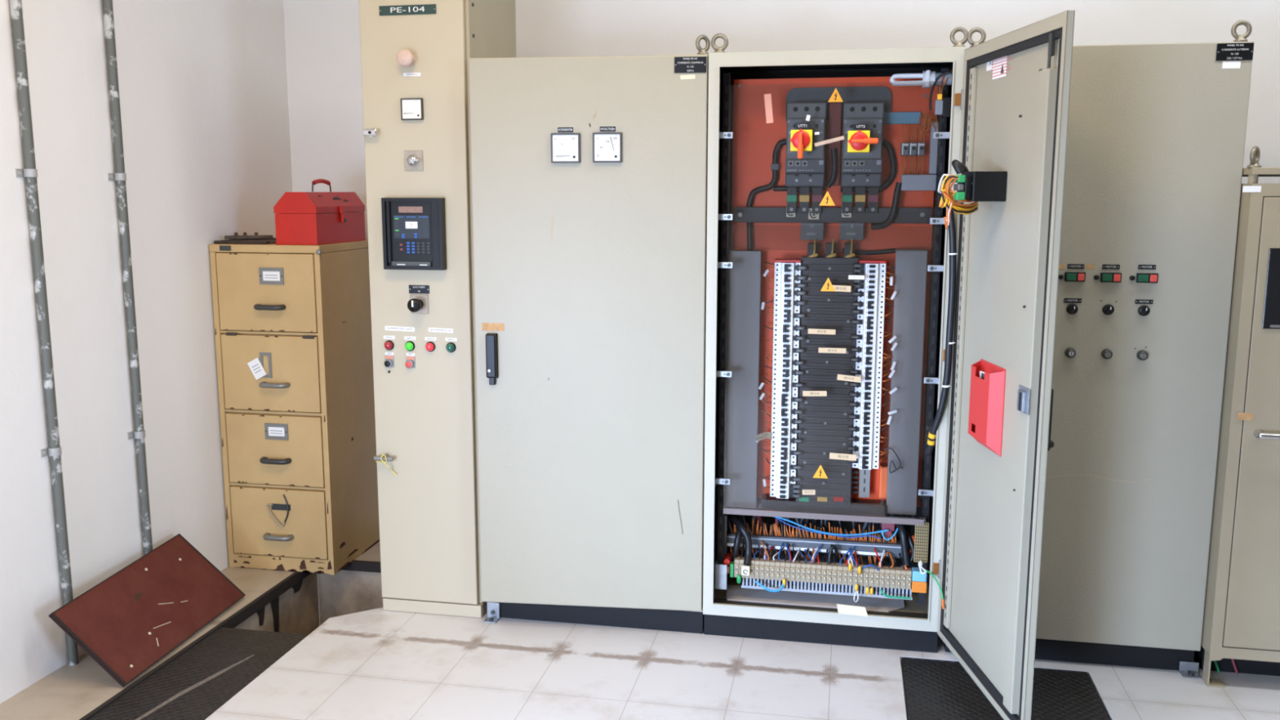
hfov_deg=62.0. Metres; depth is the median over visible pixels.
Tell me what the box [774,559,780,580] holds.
block
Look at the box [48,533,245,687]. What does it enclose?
cover plate
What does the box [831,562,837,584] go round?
block
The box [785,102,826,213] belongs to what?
main breaker
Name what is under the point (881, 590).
wire
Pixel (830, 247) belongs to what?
cable lug
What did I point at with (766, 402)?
wiring
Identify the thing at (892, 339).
marker
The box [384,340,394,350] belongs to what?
lamp
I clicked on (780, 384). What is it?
circuit breaker
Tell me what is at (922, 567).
earth wire
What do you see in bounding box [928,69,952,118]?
switch
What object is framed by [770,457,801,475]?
circuit breaker
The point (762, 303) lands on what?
marker
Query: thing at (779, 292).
circuit breaker
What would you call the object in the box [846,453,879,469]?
circuit breaker
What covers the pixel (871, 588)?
wire lug
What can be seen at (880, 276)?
circuit breaker
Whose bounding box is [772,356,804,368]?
circuit breaker
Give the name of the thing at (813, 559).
wiring
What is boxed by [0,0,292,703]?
wall
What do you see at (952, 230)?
cable loom
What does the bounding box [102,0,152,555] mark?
conduit
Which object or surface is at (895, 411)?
marker
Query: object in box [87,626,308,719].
mat
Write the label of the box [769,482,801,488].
circuit breaker
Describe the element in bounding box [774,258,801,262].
mounting rail
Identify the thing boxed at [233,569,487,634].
wall
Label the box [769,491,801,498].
circuit breaker
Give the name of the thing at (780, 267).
circuit breaker
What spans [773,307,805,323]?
circuit breaker
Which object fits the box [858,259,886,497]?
mounting rail
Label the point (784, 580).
wire lug
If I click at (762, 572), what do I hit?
block
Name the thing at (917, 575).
terminal
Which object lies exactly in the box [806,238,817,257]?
cable lug
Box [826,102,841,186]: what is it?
barrier
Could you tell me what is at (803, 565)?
block
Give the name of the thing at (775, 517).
wire
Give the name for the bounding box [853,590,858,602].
wire
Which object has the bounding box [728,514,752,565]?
power cable
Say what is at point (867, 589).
wire lug
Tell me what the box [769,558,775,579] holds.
block
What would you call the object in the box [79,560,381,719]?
trim
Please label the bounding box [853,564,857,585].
block
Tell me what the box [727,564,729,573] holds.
terminal
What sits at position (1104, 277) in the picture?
switch
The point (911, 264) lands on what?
duct
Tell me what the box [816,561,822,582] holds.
block
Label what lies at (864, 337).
circuit breaker
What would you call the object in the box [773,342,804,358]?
circuit breaker
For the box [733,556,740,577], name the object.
block
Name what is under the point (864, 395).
circuit breaker
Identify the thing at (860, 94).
board
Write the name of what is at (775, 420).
circuit breaker
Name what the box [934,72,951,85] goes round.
socket
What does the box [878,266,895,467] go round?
wiring
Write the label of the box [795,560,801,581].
block
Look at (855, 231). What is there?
cover
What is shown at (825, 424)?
cover
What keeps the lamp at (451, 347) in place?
attached to the tall cabinet at (415, 55)
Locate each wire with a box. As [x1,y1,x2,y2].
[755,580,783,591]
[774,516,887,535]
[775,517,880,538]
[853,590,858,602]
[861,564,879,570]
[880,589,911,599]
[881,528,897,540]
[884,447,903,472]
[920,560,945,608]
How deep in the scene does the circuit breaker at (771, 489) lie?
3.61 m
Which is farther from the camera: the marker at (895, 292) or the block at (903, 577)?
the block at (903, 577)
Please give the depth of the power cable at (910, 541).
3.60 m
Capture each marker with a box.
[759,392,764,399]
[760,302,764,309]
[762,479,766,486]
[763,269,768,276]
[886,415,892,424]
[888,335,896,343]
[888,369,895,377]
[888,386,897,394]
[888,409,897,414]
[889,276,893,285]
[890,291,897,300]
[890,342,897,351]
[890,361,896,370]
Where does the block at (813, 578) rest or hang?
attached to the rail
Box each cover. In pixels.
[723,224,936,525]
[727,81,942,252]
[760,256,886,515]
[800,222,824,239]
[839,222,863,239]
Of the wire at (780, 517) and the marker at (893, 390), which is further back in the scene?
the wire at (780, 517)
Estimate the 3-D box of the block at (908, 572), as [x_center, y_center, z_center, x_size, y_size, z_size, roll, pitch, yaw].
[0.906,0.738,3.591,0.017,0.064,0.043,2,9,11]
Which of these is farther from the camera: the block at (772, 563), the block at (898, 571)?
the block at (772, 563)
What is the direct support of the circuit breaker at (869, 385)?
attached to the mounting rail at (864, 474)
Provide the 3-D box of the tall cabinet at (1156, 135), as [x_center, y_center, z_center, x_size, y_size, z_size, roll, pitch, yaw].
[1.422,-0.035,3.508,0.798,2.006,0.523,2,9,11]
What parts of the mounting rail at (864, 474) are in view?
rail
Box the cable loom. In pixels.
[925,210,957,455]
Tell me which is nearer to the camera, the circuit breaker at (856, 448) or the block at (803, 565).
the circuit breaker at (856, 448)
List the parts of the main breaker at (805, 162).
knob, handle plate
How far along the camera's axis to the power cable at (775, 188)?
3.54 m
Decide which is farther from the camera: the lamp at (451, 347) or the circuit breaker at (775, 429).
the lamp at (451, 347)
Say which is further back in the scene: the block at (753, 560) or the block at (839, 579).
the block at (753, 560)
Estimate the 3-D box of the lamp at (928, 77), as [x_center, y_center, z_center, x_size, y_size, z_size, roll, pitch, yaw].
[0.877,-0.877,3.329,0.187,0.052,0.056,2,9,11]
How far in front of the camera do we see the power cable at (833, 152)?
3.47 m
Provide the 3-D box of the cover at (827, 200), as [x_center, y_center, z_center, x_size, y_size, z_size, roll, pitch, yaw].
[0.609,-0.610,3.384,0.660,0.523,0.004,2,9,11]
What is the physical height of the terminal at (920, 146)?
0.040 m
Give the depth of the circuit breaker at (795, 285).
3.50 m
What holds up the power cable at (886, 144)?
attached to the main breaker at (862, 145)
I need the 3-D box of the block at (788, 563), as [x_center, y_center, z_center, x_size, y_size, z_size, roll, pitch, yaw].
[0.510,0.726,3.667,0.017,0.064,0.043,2,9,11]
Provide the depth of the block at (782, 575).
3.65 m
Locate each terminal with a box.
[723,555,730,564]
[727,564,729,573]
[729,561,734,577]
[900,142,908,155]
[908,142,916,155]
[911,567,926,582]
[911,580,926,592]
[915,142,924,155]
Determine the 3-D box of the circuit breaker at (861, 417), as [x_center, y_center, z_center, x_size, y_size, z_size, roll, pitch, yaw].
[0.744,0.188,3.538,0.106,0.049,0.071,2,9,11]
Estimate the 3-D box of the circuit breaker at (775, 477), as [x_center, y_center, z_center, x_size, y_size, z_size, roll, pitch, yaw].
[0.497,0.401,3.621,0.106,0.032,0.071,2,9,11]
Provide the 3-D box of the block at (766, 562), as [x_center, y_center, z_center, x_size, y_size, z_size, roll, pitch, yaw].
[0.441,0.724,3.680,0.017,0.064,0.043,2,9,11]
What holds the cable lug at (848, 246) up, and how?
attached to the tall cabinet at (1002, 153)
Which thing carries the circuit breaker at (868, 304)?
attached to the mounting rail at (864, 474)
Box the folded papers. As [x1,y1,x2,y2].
[979,370,984,379]
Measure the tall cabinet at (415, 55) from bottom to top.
2.259 m
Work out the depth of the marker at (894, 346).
3.48 m
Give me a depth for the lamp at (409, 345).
3.69 m
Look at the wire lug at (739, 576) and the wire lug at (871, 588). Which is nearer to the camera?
the wire lug at (871, 588)
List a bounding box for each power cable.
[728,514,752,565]
[731,514,744,561]
[746,138,786,250]
[773,184,826,192]
[825,148,837,188]
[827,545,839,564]
[840,139,897,192]
[841,248,895,255]
[871,182,902,230]
[893,515,910,565]
[897,524,914,567]
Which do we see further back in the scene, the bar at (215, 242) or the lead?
the bar at (215, 242)
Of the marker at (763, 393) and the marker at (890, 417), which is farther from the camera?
the marker at (763, 393)
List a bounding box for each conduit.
[9,0,78,665]
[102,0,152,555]
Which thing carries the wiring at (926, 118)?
in the tall cabinet at (1002, 153)
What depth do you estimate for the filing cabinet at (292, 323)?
4.20 m
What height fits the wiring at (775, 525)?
0.155 m
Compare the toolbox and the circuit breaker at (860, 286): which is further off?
the toolbox
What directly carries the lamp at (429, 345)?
attached to the tall cabinet at (415, 55)
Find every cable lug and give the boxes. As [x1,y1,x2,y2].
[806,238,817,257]
[824,238,835,257]
[843,238,854,257]
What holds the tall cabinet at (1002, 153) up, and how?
on the floor
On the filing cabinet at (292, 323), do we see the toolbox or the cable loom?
the toolbox
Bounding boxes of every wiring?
[728,519,897,566]
[740,541,911,569]
[759,262,774,493]
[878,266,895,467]
[901,112,937,175]
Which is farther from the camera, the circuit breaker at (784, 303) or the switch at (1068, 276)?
the circuit breaker at (784, 303)
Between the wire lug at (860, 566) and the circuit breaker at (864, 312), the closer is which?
the circuit breaker at (864, 312)
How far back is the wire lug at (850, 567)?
3.59 m
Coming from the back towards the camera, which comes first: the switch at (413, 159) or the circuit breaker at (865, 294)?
the switch at (413, 159)
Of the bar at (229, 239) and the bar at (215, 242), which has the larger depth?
the bar at (229, 239)
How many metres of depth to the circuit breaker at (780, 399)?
3.56 m
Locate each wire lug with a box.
[736,573,741,583]
[782,578,786,586]
[848,563,852,571]
[854,583,857,591]
[857,565,861,573]
[865,586,869,595]
[870,587,873,595]
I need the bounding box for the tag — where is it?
[741,565,749,575]
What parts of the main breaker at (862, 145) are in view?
knob, handle plate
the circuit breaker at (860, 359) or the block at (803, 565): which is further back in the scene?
the block at (803, 565)
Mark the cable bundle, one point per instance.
(823, 522)
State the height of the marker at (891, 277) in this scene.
0.029 m
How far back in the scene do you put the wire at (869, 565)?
3.59 m
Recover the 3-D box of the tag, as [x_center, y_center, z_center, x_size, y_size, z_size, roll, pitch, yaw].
[0.362,0.723,3.652,0.028,0.034,0.007,2,9,11]
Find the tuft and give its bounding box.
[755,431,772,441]
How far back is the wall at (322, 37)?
4.26 m
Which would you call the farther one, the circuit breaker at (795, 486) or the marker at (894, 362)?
the circuit breaker at (795, 486)
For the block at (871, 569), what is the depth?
3.60 m
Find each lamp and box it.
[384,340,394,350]
[404,341,414,351]
[425,341,435,351]
[445,342,456,352]
[889,70,951,88]
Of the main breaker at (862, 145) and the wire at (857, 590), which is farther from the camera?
the wire at (857, 590)
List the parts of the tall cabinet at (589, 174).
swing handle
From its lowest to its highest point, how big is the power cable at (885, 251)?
0.023 m
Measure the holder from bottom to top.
0.247 m
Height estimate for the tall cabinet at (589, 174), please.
1.999 m
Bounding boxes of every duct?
[724,249,762,508]
[741,577,912,599]
[885,248,927,515]
[901,174,936,191]
[928,121,938,173]
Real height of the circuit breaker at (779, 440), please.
0.032 m
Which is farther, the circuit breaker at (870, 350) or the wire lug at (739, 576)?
the wire lug at (739, 576)
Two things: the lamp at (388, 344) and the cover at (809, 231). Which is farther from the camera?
the lamp at (388, 344)
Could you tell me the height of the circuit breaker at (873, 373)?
0.049 m
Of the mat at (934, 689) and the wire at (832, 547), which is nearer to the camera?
the mat at (934, 689)
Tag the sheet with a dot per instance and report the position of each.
(734, 593)
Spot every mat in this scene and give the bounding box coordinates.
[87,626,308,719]
[901,657,1110,719]
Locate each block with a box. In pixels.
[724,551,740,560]
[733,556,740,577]
[739,556,744,577]
[749,557,755,578]
[754,557,760,578]
[759,558,765,578]
[764,558,770,579]
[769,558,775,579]
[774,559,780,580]
[779,559,786,580]
[785,560,791,581]
[790,560,795,581]
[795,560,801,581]
[800,560,806,582]
[805,560,811,582]
[810,561,816,582]
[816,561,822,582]
[821,561,826,583]
[826,562,831,583]
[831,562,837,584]
[836,563,842,584]
[842,563,848,584]
[847,564,853,585]
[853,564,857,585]
[857,564,863,586]
[862,564,868,586]
[868,566,874,586]
[873,565,879,586]
[879,565,884,587]
[884,566,890,587]
[889,566,895,588]
[894,566,901,588]
[900,567,906,588]
[905,567,911,589]
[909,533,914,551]
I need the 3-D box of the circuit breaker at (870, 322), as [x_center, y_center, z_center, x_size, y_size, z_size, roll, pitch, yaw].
[0.744,-0.125,3.489,0.106,0.049,0.071,2,9,11]
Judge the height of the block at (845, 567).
0.064 m
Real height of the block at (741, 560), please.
0.064 m
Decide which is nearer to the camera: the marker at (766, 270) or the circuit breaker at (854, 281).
the circuit breaker at (854, 281)
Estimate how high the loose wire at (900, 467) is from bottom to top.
0.086 m
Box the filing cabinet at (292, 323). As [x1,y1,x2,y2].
[208,238,379,574]
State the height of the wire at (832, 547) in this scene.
0.086 m
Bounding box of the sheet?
[725,584,904,612]
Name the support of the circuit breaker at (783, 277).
attached to the mounting rail at (787, 260)
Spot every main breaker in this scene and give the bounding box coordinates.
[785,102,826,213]
[840,102,884,213]
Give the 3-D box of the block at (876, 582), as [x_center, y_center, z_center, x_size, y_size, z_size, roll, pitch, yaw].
[0.802,0.735,3.610,0.017,0.064,0.043,2,9,11]
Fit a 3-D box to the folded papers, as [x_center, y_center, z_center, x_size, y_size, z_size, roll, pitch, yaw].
[0.990,0.131,3.048,0.008,0.183,0.115,0,9,-2]
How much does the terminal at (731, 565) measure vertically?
0.048 m
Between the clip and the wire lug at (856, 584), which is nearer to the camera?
the clip
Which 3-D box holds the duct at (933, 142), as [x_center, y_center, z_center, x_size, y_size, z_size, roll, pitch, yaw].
[0.951,-0.681,3.428,0.037,0.163,0.059,2,9,11]
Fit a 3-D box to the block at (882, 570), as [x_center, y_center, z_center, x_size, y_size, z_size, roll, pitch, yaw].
[0.820,0.735,3.607,0.017,0.064,0.043,2,9,11]
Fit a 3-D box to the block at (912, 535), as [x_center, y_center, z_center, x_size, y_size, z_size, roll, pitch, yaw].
[0.955,0.643,3.732,0.016,0.064,0.015,2,9,11]
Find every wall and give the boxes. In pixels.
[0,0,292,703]
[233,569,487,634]
[283,0,1279,238]
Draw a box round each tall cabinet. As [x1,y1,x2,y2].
[358,0,515,617]
[468,35,710,633]
[702,10,1075,719]
[942,20,1253,679]
[1193,146,1279,688]
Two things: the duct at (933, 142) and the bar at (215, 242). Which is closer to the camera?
the duct at (933, 142)
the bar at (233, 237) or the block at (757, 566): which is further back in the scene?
the bar at (233, 237)
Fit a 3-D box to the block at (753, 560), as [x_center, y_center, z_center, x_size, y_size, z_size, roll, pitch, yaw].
[0.389,0.722,3.690,0.017,0.064,0.043,2,9,11]
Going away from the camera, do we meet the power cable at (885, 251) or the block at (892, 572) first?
the power cable at (885, 251)
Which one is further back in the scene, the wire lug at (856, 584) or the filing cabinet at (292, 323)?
the filing cabinet at (292, 323)
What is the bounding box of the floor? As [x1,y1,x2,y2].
[0,541,1279,719]
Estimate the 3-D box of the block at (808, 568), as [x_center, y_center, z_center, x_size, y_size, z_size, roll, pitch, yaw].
[0.579,0.728,3.654,0.017,0.064,0.043,2,9,11]
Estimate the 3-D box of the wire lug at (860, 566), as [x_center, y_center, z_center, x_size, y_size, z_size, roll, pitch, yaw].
[0.741,0.708,3.590,0.012,0.028,0.012,2,9,11]
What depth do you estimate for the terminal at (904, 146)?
3.42 m
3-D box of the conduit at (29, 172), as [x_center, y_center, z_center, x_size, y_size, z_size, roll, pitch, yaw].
[-1.831,-0.644,3.185,0.038,3.290,0.072,2,9,11]
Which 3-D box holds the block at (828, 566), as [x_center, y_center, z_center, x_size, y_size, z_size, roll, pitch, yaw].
[0.647,0.730,3.640,0.017,0.064,0.043,2,9,11]
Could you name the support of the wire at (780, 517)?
in the tall cabinet at (1002, 153)
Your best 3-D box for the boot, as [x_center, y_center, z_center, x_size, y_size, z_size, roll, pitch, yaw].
[0.852,0.572,3.653,0.044,0.064,0.025,2,9,11]
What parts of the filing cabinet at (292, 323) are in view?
drawer, handle, drawer, handle, drawer, handle, handle, drawer, panel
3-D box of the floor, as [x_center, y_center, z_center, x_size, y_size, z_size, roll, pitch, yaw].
[1.127,1.325,1.407,6.840,0.040,6.275,2,9,11]
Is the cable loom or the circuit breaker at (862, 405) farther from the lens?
the circuit breaker at (862, 405)
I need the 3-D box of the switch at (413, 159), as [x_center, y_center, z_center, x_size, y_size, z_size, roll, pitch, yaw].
[-0.766,-0.670,3.579,0.066,0.066,0.030,2,9,11]
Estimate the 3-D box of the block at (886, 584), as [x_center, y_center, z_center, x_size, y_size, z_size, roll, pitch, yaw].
[0.837,0.736,3.604,0.017,0.064,0.043,2,9,11]
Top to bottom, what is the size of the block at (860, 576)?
0.064 m
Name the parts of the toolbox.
lid, handle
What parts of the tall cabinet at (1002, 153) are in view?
support bracket, terminal rail, gland plate, panel, busbar rail, door frame, mounting plate, blank strip, blue strip, open door, swing handle, locking rod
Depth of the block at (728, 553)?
3.86 m
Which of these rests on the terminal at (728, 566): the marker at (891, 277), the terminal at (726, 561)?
the terminal at (726, 561)
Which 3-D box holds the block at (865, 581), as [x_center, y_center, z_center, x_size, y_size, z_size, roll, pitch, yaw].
[0.768,0.734,3.617,0.017,0.064,0.043,2,9,11]
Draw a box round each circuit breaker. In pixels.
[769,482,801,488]
[769,487,801,493]
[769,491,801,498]
[770,444,802,460]
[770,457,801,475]
[770,472,801,484]
[771,391,804,407]
[771,405,803,417]
[771,415,803,426]
[771,424,803,436]
[771,433,802,445]
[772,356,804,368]
[772,365,804,377]
[772,376,804,392]
[773,282,806,288]
[773,287,806,297]
[773,297,806,308]
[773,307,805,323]
[773,322,805,333]
[773,331,804,343]
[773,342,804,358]
[774,262,807,272]
[774,272,806,283]
[846,443,879,454]
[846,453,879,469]
[847,408,880,425]
[847,423,879,435]
[847,431,879,444]
[848,364,882,381]
[848,379,881,391]
[848,389,881,400]
[848,399,880,410]
[849,344,883,355]
[849,354,882,365]
[850,314,884,330]
[850,328,883,345]
[851,288,884,299]
[851,298,884,310]
[851,308,884,315]
[852,262,885,268]
[852,268,885,274]
[852,273,885,279]
[852,279,885,284]
[852,283,884,289]
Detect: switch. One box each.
[404,150,422,170]
[407,293,428,313]
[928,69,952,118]
[1064,271,1085,281]
[1099,272,1121,282]
[1135,273,1158,283]
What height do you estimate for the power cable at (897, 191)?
0.155 m
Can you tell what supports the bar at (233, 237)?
on the filing cabinet at (292, 323)
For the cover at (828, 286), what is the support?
attached to the tall cabinet at (1002, 153)
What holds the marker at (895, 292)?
attached to the wiring at (889, 356)
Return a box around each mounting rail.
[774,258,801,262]
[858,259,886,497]
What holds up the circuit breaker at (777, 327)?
attached to the mounting rail at (787, 260)
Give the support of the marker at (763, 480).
attached to the wiring at (766, 402)
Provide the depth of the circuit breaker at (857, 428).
3.53 m
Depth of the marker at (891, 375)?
3.50 m
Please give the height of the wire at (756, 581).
0.034 m
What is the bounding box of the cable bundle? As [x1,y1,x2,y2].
[728,497,915,562]
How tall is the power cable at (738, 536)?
0.168 m
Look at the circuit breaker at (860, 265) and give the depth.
3.44 m
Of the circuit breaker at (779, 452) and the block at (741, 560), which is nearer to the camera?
the circuit breaker at (779, 452)
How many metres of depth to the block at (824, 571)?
3.63 m
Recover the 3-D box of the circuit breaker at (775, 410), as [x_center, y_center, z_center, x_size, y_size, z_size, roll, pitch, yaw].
[0.497,0.171,3.584,0.106,0.032,0.071,2,9,11]
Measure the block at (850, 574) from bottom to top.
0.064 m
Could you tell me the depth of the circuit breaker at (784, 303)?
3.51 m
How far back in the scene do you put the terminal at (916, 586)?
3.56 m
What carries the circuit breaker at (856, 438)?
attached to the mounting rail at (864, 474)
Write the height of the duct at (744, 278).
0.889 m
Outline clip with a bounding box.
[770,163,779,170]
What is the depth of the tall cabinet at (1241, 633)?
3.17 m
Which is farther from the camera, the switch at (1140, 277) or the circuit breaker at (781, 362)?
the circuit breaker at (781, 362)
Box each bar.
[213,240,269,244]
[221,240,275,244]
[224,235,272,239]
[229,239,275,239]
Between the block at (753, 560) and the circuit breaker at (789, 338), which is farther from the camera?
the block at (753, 560)
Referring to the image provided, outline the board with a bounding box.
[785,86,891,120]
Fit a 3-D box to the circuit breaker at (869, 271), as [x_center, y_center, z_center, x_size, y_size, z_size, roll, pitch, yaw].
[0.745,-0.290,3.464,0.106,0.016,0.068,2,9,11]
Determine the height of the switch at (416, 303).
0.066 m
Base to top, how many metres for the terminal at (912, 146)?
0.040 m
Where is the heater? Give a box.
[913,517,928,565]
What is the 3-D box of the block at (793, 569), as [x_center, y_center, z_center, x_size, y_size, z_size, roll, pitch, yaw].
[0.527,0.726,3.664,0.017,0.064,0.043,2,9,11]
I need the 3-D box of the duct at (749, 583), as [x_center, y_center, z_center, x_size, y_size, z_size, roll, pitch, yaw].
[0.641,0.780,3.676,0.579,0.038,0.050,2,9,11]
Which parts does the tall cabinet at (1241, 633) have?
leg, door, roof plate, door handle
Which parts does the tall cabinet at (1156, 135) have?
selector knob, selector knob, selector knob, door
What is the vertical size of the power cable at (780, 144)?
0.396 m
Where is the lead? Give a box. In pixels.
[918,563,926,573]
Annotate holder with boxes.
[968,359,1005,456]
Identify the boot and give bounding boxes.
[881,523,894,537]
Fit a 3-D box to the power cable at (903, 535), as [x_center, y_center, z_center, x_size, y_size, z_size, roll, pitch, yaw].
[0.887,0.616,3.628,0.037,0.146,0.103,-2,9,-15]
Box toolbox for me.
[273,178,365,244]
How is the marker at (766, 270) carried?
attached to the wiring at (766, 402)
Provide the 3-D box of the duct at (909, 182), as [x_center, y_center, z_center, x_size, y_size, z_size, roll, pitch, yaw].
[0.905,-0.575,3.454,0.115,0.051,0.059,2,9,11]
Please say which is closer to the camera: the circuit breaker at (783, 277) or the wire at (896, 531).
the circuit breaker at (783, 277)
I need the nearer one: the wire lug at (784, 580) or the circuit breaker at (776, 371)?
the circuit breaker at (776, 371)
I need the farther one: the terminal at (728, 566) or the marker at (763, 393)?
the terminal at (728, 566)
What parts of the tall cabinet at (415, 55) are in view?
lock handle, turn handle, indicator panel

